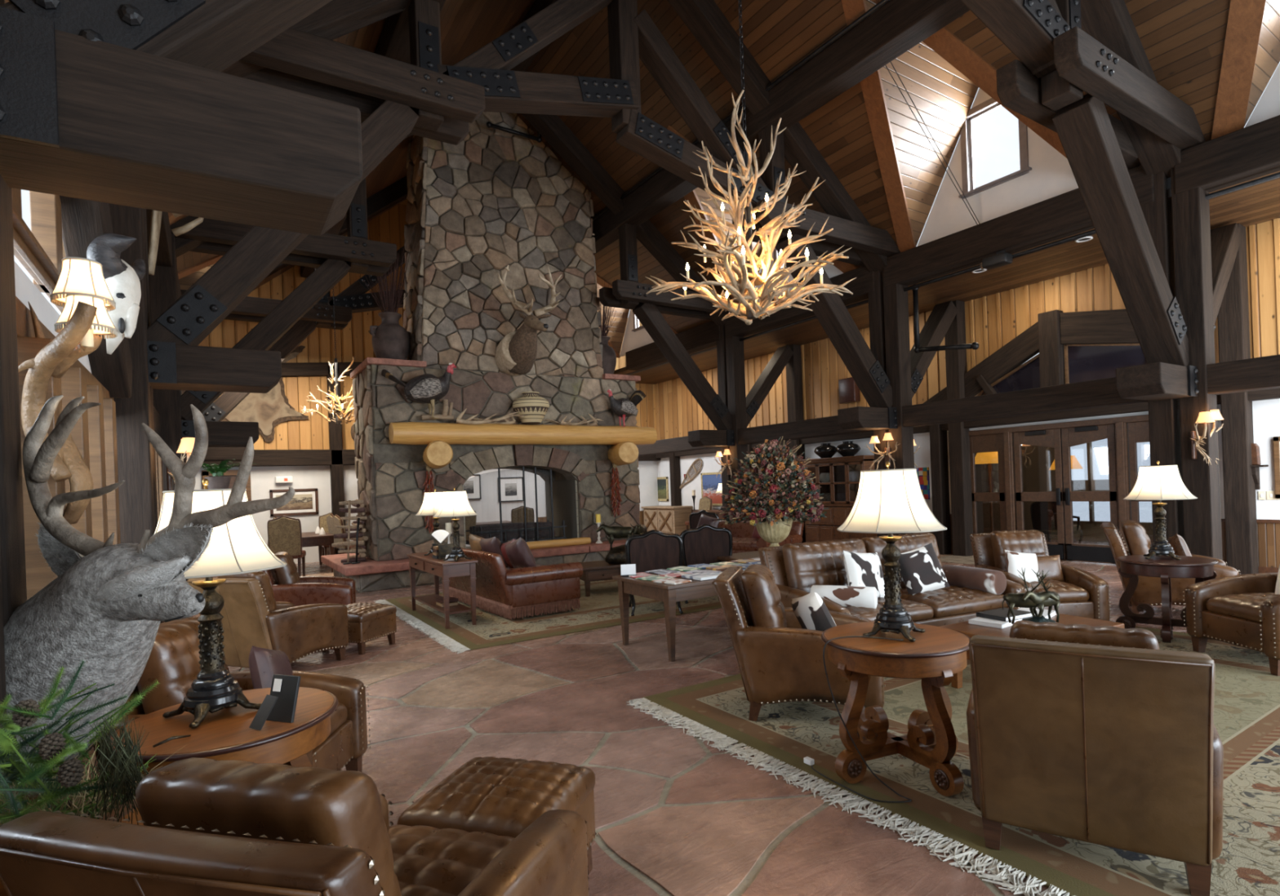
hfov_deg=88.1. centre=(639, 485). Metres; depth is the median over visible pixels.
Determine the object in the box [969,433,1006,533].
door
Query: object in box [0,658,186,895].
plant
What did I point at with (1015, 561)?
throw pillow
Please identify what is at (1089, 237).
recessed light
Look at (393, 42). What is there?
timber beam
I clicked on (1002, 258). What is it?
projector
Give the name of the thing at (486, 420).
antler mount
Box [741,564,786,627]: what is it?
cushion
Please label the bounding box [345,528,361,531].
stick
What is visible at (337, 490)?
stud
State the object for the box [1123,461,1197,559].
table lamp
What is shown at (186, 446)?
sconce
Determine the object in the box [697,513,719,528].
throw pillow
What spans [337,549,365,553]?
stick
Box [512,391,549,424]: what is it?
patterned pot
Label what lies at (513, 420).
antler mount
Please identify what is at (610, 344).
trim
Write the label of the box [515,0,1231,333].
ceiling
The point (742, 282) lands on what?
antler chandelier
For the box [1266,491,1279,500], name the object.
switch plate
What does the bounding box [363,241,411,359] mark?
clay jar
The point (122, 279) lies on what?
skull
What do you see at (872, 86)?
trim
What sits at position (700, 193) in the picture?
ceiling
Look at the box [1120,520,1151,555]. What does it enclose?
cushion
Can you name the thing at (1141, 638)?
cushion
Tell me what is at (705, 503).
dining chair
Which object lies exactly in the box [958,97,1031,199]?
window
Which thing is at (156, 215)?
antler mount
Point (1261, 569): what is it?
baseboard
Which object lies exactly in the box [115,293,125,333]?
socket
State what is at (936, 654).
round side table
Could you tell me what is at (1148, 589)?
armchair
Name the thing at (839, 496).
bowl
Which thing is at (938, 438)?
stud
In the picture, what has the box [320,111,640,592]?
stone fireplace
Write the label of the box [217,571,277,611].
cushion
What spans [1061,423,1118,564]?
door
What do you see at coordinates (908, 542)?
cushion
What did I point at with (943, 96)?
ceiling
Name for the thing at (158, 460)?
window
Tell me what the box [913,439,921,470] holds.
sconce
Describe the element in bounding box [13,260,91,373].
wall
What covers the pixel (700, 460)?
snowshoe
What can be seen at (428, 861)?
seat cushion
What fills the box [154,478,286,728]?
table lamp
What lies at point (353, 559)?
stick
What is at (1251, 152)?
timber beam
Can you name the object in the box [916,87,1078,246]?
wall
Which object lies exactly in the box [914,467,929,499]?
textile
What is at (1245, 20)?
trim
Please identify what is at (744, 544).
seat cushion
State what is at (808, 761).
power cord
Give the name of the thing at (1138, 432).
door
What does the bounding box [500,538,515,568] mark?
throw pillow
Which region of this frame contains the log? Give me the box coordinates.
[525,537,591,549]
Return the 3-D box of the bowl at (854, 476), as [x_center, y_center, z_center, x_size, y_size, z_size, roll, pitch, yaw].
[4.503,-0.174,13.816,0.271,0.231,0.271,-2,0,-33]
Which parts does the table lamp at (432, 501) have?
lamp shade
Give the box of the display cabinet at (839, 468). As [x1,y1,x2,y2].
[800,455,877,542]
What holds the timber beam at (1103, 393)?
attached to the truss at (129, 103)
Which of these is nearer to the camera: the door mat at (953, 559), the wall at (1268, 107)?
the wall at (1268, 107)
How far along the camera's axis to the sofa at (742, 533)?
10.99 m
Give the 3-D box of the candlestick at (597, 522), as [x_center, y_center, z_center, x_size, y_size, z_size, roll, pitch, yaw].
[-0.787,0.841,12.803,0.147,0.562,0.147,-2,0,-33]
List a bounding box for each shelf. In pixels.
[388,422,657,469]
[413,594,471,614]
[1250,465,1268,489]
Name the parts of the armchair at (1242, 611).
leg, nailhead trim, arm, seat, arm, leg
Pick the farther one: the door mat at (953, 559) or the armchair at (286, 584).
the door mat at (953, 559)
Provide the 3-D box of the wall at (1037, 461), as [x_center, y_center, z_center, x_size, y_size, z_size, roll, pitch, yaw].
[8.301,-0.411,12.810,4.380,3.200,8.600,-2,0,-33]
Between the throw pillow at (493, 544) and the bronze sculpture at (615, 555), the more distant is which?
the bronze sculpture at (615, 555)
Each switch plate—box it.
[1257,491,1266,500]
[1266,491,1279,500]
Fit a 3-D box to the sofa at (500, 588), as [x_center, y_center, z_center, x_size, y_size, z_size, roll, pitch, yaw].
[-1.765,1.164,8.555,1.110,0.780,2.270,-2,0,-34]
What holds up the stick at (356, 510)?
on the stick
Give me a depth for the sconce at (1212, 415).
7.36 m
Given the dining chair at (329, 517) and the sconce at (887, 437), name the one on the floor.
the dining chair at (329, 517)
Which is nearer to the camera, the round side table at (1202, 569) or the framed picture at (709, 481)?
the round side table at (1202, 569)
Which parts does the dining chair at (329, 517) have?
backrest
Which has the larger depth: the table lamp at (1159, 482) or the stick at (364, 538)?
the stick at (364, 538)
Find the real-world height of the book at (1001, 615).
0.028 m
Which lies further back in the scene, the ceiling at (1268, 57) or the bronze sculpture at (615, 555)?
the bronze sculpture at (615, 555)
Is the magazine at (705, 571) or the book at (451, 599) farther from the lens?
the book at (451, 599)
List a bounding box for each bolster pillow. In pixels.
[809,585,877,608]
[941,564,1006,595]
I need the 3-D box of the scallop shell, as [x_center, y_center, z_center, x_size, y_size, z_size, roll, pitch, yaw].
[-2.342,0.602,7.799,0.212,0.158,0.020,-2,0,6]
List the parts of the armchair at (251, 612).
backrest, arm, nailhead trim, arm, leg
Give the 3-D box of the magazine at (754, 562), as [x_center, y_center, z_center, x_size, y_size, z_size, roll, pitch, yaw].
[1.280,0.789,6.734,0.280,0.012,0.210,-2,0,-20]
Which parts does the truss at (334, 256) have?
post, post, steel plate, steel plate, queen post, steel plate, queen post, steel plate, steel plate, post, steel plate, post, steel plate, wall post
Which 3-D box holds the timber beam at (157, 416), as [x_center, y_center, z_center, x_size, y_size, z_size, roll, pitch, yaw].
[-7.099,-0.735,9.783,0.200,0.300,9.700,-2,0,-33]
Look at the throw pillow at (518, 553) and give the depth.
7.77 m
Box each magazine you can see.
[628,572,653,577]
[635,575,673,581]
[644,568,679,574]
[651,577,691,584]
[657,572,693,577]
[666,566,702,571]
[681,573,718,580]
[684,568,720,573]
[687,564,716,568]
[706,564,742,571]
[708,572,722,575]
[710,561,742,565]
[729,559,760,563]
[733,563,754,568]
[747,561,760,564]
[748,557,759,560]
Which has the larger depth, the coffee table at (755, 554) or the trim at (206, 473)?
the trim at (206, 473)
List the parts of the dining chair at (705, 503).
backrest, frame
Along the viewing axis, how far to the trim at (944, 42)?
7.99 m
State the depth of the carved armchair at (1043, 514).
12.23 m
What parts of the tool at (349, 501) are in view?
handle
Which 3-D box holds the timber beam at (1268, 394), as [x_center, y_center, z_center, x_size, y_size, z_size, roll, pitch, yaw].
[5.594,-1.180,12.520,0.200,0.320,19.000,-2,0,-33]
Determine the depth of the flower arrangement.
7.81 m
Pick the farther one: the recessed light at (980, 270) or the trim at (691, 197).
the trim at (691, 197)
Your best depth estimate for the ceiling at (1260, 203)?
10.59 m
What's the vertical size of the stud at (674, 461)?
2.600 m
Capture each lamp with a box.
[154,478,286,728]
[414,488,443,555]
[432,487,477,561]
[714,483,722,511]
[836,461,946,642]
[974,451,998,532]
[1048,455,1082,542]
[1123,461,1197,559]
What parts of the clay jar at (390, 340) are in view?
handle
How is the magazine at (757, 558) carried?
on the table at (669, 594)
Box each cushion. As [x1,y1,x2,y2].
[135,757,401,895]
[137,617,230,714]
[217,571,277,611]
[274,551,300,584]
[312,702,347,750]
[344,603,396,622]
[386,825,515,895]
[397,756,595,837]
[506,564,544,569]
[732,537,758,551]
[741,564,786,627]
[782,537,866,592]
[843,597,933,622]
[861,532,942,588]
[900,585,1007,617]
[990,529,1045,571]
[1009,620,1159,649]
[1030,579,1088,602]
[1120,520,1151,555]
[1206,592,1279,622]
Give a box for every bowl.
[819,472,830,482]
[820,493,831,501]
[835,493,845,501]
[848,471,860,481]
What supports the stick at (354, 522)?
on the stick at (360, 526)
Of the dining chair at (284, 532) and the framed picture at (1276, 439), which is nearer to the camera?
the framed picture at (1276, 439)
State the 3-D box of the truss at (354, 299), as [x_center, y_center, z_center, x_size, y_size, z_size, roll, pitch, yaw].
[-6.537,-2.766,13.681,5.340,9.017,0.746,-2,0,-33]
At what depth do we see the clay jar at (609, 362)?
13.84 m
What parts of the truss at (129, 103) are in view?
post, post, steel plate, steel plate, steel plate, queen post, steel plate, post, steel plate, steel plate, post, wall post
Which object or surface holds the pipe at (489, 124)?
hanging from the ceiling at (1182, 41)
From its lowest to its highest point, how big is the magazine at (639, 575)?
0.008 m
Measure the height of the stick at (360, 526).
0.061 m
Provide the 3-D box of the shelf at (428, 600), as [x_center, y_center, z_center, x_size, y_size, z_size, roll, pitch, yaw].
[-2.369,1.417,7.927,0.300,0.022,1.440,-2,0,-33]
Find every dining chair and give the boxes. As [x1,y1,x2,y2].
[266,515,306,577]
[318,512,345,555]
[326,514,342,555]
[331,515,354,554]
[684,496,711,529]
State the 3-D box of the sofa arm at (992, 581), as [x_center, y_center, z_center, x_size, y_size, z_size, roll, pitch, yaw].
[2.930,0.829,5.843,0.210,0.207,0.560,-2,0,-23]
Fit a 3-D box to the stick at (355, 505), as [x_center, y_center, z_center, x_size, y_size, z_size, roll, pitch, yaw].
[-4.923,0.344,11.503,0.066,0.073,0.412,-2,0,-34]
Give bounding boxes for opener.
[152,734,191,747]
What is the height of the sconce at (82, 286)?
1.064 m
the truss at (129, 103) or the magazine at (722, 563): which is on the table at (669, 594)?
the magazine at (722, 563)
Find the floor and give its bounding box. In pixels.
[73,533,1186,895]
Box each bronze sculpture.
[595,522,647,564]
[1001,567,1060,624]
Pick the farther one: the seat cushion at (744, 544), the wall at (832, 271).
the wall at (832, 271)
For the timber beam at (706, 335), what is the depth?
15.49 m
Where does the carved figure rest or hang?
on the shelf at (1255, 468)
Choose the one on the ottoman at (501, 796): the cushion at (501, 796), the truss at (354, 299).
the cushion at (501, 796)
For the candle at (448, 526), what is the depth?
11.08 m
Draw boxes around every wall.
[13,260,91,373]
[62,239,66,257]
[194,199,658,564]
[619,309,653,356]
[654,217,1279,568]
[755,252,843,303]
[760,466,782,513]
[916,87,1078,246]
[974,393,1153,540]
[1244,62,1279,128]
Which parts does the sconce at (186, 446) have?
arm, lamp shade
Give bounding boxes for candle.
[445,522,451,532]
[595,514,600,522]
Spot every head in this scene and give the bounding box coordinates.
[4,395,294,779]
[494,265,561,376]
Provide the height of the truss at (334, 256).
9.017 m
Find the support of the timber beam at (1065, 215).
attached to the truss at (428, 98)
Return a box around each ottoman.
[321,603,397,654]
[397,756,597,875]
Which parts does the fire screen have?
screen frame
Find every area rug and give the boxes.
[373,579,721,653]
[626,626,1279,895]
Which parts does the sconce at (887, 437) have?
lamp shade, arm, arm, lamp shade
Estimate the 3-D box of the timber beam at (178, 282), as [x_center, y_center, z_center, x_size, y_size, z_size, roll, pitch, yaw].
[-7.851,-3.059,11.079,0.300,0.450,5.000,-2,0,-33]
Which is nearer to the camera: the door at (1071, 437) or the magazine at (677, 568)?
the magazine at (677, 568)
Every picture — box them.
[269,488,318,516]
[657,476,668,501]
[700,471,722,506]
[1272,436,1279,498]
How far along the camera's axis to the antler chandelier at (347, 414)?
13.40 m
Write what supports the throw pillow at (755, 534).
on the sofa at (742, 533)
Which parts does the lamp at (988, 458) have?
lamp shade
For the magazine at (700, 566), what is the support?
on the table at (669, 594)
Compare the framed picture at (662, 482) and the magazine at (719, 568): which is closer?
the magazine at (719, 568)
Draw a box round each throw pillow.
[248,645,293,688]
[468,533,484,551]
[480,537,508,568]
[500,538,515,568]
[505,537,536,568]
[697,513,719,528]
[751,517,762,539]
[791,591,835,631]
[843,551,884,598]
[897,542,950,595]
[1004,550,1039,582]
[1036,555,1065,582]
[1167,533,1191,556]
[1275,565,1279,595]
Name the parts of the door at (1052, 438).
kick plate, push plate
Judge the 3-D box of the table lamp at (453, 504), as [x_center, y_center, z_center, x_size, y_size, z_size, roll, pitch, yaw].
[-2.067,0.436,7.455,0.490,0.810,0.490,-2,0,34]
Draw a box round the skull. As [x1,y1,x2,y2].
[86,233,146,354]
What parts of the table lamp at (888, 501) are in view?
lamp shade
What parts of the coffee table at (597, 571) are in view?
leg, drawer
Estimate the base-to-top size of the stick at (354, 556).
0.063 m
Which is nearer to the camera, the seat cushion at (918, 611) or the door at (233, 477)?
the seat cushion at (918, 611)
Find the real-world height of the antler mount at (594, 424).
0.277 m
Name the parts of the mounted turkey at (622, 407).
leg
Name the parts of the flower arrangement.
flower, flower, flower, flower, flower, flower, flower, flower, flower, flower, flower, flower, flower, flower, flower, flower, flower, flower, flower, flower, flower, flower, flower, flower, flower, flower, flower, flower, flower, flower, flower, flower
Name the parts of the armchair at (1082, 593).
arm, backrest, seat, arm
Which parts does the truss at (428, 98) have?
post, post, steel plate, steel plate, queen post, steel plate, steel plate, steel plate, steel plate, king post, steel plate, steel plate, steel plate, queen post, steel plate, post, steel plate, steel plate, post, steel plate, wall post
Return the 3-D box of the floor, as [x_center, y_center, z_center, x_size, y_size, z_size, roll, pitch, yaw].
[0.520,1.486,10.394,20.000,0.010,27.000,-2,0,-33]
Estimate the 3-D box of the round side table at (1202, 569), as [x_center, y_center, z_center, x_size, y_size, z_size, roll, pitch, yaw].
[4.644,0.987,5.826,0.704,0.679,0.704,-2,0,-8]
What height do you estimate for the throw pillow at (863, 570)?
0.451 m
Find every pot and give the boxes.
[204,476,231,489]
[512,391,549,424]
[813,443,836,458]
[835,440,860,457]
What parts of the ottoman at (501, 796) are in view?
leg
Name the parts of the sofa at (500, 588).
backrest, arm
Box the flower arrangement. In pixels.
[717,436,828,546]
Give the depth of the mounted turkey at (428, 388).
10.91 m
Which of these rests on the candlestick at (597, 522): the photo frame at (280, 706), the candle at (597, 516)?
the candle at (597, 516)
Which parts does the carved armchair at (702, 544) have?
panel, frame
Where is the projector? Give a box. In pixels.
[979,249,1012,270]
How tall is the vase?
0.297 m
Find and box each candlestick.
[445,522,452,543]
[595,514,602,543]
[692,490,695,511]
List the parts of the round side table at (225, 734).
leg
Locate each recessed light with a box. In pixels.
[971,268,986,273]
[1074,235,1093,242]
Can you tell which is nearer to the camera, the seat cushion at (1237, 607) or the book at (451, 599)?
the seat cushion at (1237, 607)
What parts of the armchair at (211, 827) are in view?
backrest, nailhead trim, arm, arm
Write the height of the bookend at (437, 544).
0.170 m
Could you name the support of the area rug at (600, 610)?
on the floor
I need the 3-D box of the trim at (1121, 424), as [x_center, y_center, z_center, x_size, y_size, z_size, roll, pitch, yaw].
[6.825,0.115,10.884,0.175,2.260,3.250,-2,0,-33]
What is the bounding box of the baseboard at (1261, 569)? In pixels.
[691,509,1279,573]
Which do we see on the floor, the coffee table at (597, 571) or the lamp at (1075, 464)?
the lamp at (1075, 464)
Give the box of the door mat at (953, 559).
[940,555,974,564]
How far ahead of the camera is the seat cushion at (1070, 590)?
5.81 m
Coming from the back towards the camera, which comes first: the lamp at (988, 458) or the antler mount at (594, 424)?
the lamp at (988, 458)
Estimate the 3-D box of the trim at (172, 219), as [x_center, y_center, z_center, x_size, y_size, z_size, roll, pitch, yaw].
[-4.646,-4.585,8.770,3.300,2.444,0.264,-2,0,-8]
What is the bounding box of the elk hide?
[222,346,309,442]
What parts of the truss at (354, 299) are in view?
post, steel plate, queen post, steel plate, steel plate, steel plate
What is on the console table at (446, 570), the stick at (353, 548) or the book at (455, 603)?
the book at (455, 603)
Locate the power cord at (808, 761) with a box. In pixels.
[803,635,911,803]
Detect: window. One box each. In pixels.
[2,336,120,742]
[4,0,63,312]
[155,450,163,521]
[631,311,644,332]
[773,248,786,269]
[922,309,1146,404]
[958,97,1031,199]
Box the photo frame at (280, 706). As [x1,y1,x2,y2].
[248,674,301,730]
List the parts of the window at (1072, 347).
pane frame, pane, king post, pane frame, pane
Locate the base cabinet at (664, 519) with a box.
[641,506,692,533]
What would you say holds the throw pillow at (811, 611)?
on the armchair at (779, 660)
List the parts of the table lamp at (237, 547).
lamp shade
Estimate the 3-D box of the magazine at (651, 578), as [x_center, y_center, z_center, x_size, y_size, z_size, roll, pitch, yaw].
[0.138,0.838,5.967,0.210,0.008,0.280,-2,0,-41]
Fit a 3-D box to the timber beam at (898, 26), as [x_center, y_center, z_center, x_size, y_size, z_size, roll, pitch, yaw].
[1.645,-5.395,10.092,0.360,0.460,19.000,-2,0,-33]
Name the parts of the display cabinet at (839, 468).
door, door, door, door, door, door, cornice, door, door, door, door, door, door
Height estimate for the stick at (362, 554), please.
0.100 m
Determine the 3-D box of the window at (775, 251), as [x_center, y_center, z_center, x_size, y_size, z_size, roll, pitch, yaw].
[2.935,-4.816,12.769,0.140,1.254,1.020,-2,0,-33]
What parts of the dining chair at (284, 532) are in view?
backrest, frame, seat, leg, leg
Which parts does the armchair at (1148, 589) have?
backrest, leg, arm, arm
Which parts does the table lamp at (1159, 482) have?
lamp shade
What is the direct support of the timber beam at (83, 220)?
attached to the wall at (64, 252)
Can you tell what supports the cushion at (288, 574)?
on the armchair at (286, 584)
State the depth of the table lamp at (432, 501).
8.03 m
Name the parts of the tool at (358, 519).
handle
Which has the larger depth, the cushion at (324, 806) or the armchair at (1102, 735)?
the armchair at (1102, 735)
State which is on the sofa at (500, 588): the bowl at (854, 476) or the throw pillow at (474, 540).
the throw pillow at (474, 540)
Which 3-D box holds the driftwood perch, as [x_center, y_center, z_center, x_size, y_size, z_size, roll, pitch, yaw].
[-3.416,-1.274,11.206,0.544,0.363,0.100,-2,0,-33]
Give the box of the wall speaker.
[838,377,860,404]
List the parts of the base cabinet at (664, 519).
door, door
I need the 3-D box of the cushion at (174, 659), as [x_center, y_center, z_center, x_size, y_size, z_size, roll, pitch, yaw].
[-2.173,0.901,3.175,0.265,0.470,0.464,-2,0,-2]
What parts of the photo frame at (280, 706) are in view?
frame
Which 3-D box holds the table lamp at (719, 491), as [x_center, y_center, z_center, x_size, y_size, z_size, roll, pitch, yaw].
[2.180,0.284,17.187,0.448,0.740,0.448,-2,0,34]
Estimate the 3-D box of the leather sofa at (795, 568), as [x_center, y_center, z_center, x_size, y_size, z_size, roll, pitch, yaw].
[2.158,0.943,5.722,2.052,0.941,1.111,-2,0,-23]
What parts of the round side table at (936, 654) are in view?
leg, leg, leg, leg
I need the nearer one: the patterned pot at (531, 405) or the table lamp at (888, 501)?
the table lamp at (888, 501)
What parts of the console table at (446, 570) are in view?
leg, drawer, drawer, leg, leg, leg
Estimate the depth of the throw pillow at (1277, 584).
4.97 m
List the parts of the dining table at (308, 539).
leg, leg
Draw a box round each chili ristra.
[422,464,434,533]
[609,462,622,517]
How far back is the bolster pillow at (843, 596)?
5.19 m
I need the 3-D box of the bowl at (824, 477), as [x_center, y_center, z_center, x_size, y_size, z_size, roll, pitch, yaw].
[4.082,-0.158,14.473,0.271,0.231,0.271,-2,0,-33]
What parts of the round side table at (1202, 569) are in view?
leg, leg, leg, leg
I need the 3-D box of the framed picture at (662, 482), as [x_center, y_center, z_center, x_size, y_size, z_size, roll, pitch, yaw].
[0.605,0.117,20.518,0.035,0.740,1.000,-2,0,-33]
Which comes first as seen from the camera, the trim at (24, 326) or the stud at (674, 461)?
the trim at (24, 326)
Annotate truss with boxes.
[0,0,1258,777]
[108,0,973,623]
[148,113,805,582]
[180,175,407,462]
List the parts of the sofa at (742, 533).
seat, backrest, arm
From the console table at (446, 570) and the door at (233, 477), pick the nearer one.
the console table at (446, 570)
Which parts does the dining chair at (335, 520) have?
frame, backrest, seat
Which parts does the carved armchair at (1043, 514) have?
frame, panel, seat, seat rail, armrest, leg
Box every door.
[208,475,236,488]
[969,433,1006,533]
[1013,428,1066,560]
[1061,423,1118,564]
[1128,421,1151,524]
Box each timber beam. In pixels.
[59,195,133,398]
[146,208,172,266]
[153,406,161,437]
[177,271,181,298]
[201,449,661,466]
[281,362,361,377]
[300,0,445,277]
[510,0,557,71]
[591,0,969,254]
[625,320,719,370]
[636,435,720,456]
[655,388,1279,458]
[725,265,874,337]
[737,415,873,444]
[884,165,1154,287]
[902,377,1147,426]
[1173,115,1279,194]
[1206,354,1279,395]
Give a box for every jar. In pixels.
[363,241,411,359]
[597,278,616,373]
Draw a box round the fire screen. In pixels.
[463,466,554,549]
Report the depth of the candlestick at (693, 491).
18.46 m
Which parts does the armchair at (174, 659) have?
backrest, arm, arm, seat, nailhead trim, leg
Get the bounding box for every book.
[435,596,457,604]
[435,601,457,607]
[968,617,1022,628]
[976,608,1032,622]
[1017,608,1056,619]
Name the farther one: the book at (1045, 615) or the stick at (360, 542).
the stick at (360, 542)
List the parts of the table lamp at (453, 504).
lamp shade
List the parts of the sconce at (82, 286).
lamp shade, lamp shade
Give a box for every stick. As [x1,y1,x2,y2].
[331,540,364,547]
[333,532,363,538]
[334,524,363,528]
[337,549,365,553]
[338,499,363,505]
[338,507,364,513]
[340,516,367,519]
[340,557,365,563]
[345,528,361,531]
[349,536,368,541]
[349,555,361,558]
[350,546,362,550]
[351,503,359,507]
[352,520,364,524]
[359,552,365,557]
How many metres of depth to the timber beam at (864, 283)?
12.45 m
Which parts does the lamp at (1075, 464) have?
lamp shade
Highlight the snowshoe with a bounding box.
[680,458,702,488]
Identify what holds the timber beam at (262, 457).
attached to the wall at (354, 340)
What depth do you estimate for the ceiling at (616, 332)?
17.76 m
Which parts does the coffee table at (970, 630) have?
leg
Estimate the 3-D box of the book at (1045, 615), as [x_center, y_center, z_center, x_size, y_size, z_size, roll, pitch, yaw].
[2.888,0.945,4.856,0.310,0.028,0.230,-2,0,-44]
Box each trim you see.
[15,296,114,400]
[168,212,184,225]
[177,255,222,279]
[202,470,252,515]
[596,275,677,334]
[608,340,620,358]
[666,124,857,273]
[684,189,740,303]
[841,0,915,252]
[871,0,1066,158]
[968,414,1148,550]
[1211,0,1266,139]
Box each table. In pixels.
[104,687,337,776]
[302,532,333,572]
[406,551,477,629]
[579,560,625,596]
[612,559,748,662]
[692,510,723,519]
[716,551,759,600]
[821,622,970,796]
[939,613,1124,688]
[1115,555,1218,643]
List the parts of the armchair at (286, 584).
backrest, arm, arm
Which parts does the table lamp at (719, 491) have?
lamp shade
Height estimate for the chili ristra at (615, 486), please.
1.102 m
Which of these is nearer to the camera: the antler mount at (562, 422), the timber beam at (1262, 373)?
the timber beam at (1262, 373)
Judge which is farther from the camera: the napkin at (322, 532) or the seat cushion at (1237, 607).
the napkin at (322, 532)
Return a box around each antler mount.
[147,209,204,275]
[455,408,526,424]
[472,413,515,424]
[542,413,598,426]
[560,415,603,425]
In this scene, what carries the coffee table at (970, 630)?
on the area rug at (1246, 695)
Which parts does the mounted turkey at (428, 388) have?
leg, leg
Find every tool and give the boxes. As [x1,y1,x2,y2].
[342,500,351,564]
[351,518,359,564]
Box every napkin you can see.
[315,526,319,533]
[319,527,325,534]
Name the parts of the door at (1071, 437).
push plate, kick plate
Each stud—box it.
[326,364,346,554]
[669,453,681,506]
[747,444,753,519]
[928,424,951,555]
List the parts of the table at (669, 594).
leg, leg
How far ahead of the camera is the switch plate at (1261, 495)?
8.71 m
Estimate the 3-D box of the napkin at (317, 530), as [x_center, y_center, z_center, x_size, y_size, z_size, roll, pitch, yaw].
[-6.765,0.937,13.937,0.120,0.150,0.114,-2,0,-33]
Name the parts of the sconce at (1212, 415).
arm, lamp shade, arm, lamp shade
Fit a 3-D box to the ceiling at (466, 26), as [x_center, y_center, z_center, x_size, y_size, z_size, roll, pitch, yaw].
[-2.299,-5.514,7.004,6.453,0.001,20.050,-46,22,-25]
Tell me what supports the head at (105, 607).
attached to the wall
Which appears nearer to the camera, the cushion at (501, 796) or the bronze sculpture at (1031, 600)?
the cushion at (501, 796)
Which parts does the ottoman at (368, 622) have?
leg, nailhead trim, leg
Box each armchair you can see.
[0,757,589,895]
[93,617,370,772]
[186,571,350,668]
[262,551,356,606]
[624,529,683,616]
[680,524,733,604]
[688,510,719,528]
[711,564,886,721]
[966,620,1224,895]
[969,529,1111,621]
[1030,502,1083,543]
[1100,520,1240,613]
[1182,573,1279,675]
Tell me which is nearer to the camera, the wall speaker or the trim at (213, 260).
the trim at (213, 260)
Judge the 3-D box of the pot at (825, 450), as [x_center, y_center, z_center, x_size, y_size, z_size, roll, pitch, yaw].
[4.077,-0.751,14.448,0.510,0.329,0.510,-2,0,-33]
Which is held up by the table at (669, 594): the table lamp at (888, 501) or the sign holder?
the sign holder
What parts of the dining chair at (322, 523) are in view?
frame, leg, backrest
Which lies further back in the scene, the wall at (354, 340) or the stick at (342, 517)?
the wall at (354, 340)
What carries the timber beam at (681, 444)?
attached to the truss at (334, 256)
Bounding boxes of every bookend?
[431,542,447,557]
[438,543,453,559]
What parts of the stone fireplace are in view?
fire grate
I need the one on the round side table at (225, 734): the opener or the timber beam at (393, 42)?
the opener
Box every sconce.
[17,257,117,524]
[166,437,195,490]
[714,448,733,477]
[863,432,899,470]
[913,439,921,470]
[1190,409,1223,465]
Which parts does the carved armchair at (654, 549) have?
leg, panel, frame, leg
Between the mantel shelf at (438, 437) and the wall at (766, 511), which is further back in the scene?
the wall at (766, 511)
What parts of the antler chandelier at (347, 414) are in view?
chain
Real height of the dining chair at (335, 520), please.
1.137 m
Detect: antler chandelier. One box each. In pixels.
[301,287,355,424]
[645,0,856,324]
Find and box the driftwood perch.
[421,400,453,420]
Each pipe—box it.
[486,121,542,142]
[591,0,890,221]
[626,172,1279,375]
[911,284,979,353]
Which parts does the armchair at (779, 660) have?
backrest, leg, arm, arm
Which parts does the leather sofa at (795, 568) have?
backrest, arm, nailhead trim, seat, arm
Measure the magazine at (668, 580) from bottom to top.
0.012 m
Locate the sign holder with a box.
[620,564,636,577]
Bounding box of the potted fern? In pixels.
[201,459,258,489]
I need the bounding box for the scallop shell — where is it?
[431,529,448,542]
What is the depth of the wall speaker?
14.06 m
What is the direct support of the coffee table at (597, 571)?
on the area rug at (600, 610)
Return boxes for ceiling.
[174,0,535,291]
[178,263,214,289]
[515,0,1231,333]
[596,283,629,354]
[613,171,1279,384]
[694,187,762,288]
[865,0,978,246]
[1244,0,1279,126]
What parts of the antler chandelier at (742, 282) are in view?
bulb, chain, bulb, bulb, bulb, bulb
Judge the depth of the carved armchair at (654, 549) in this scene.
7.56 m
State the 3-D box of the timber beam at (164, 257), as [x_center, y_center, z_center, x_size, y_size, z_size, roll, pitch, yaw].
[-5.371,-3.151,7.207,0.300,0.450,3.800,-2,0,-33]
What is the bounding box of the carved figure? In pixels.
[1251,443,1261,465]
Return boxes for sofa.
[448,547,582,620]
[676,520,804,553]
[758,532,1026,626]
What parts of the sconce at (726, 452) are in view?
lamp shade, lamp shade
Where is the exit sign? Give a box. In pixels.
[275,475,292,483]
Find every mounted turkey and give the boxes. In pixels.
[381,363,456,420]
[606,389,645,426]
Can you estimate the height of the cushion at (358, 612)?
0.129 m
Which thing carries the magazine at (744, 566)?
on the table at (669, 594)
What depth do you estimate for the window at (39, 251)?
3.69 m

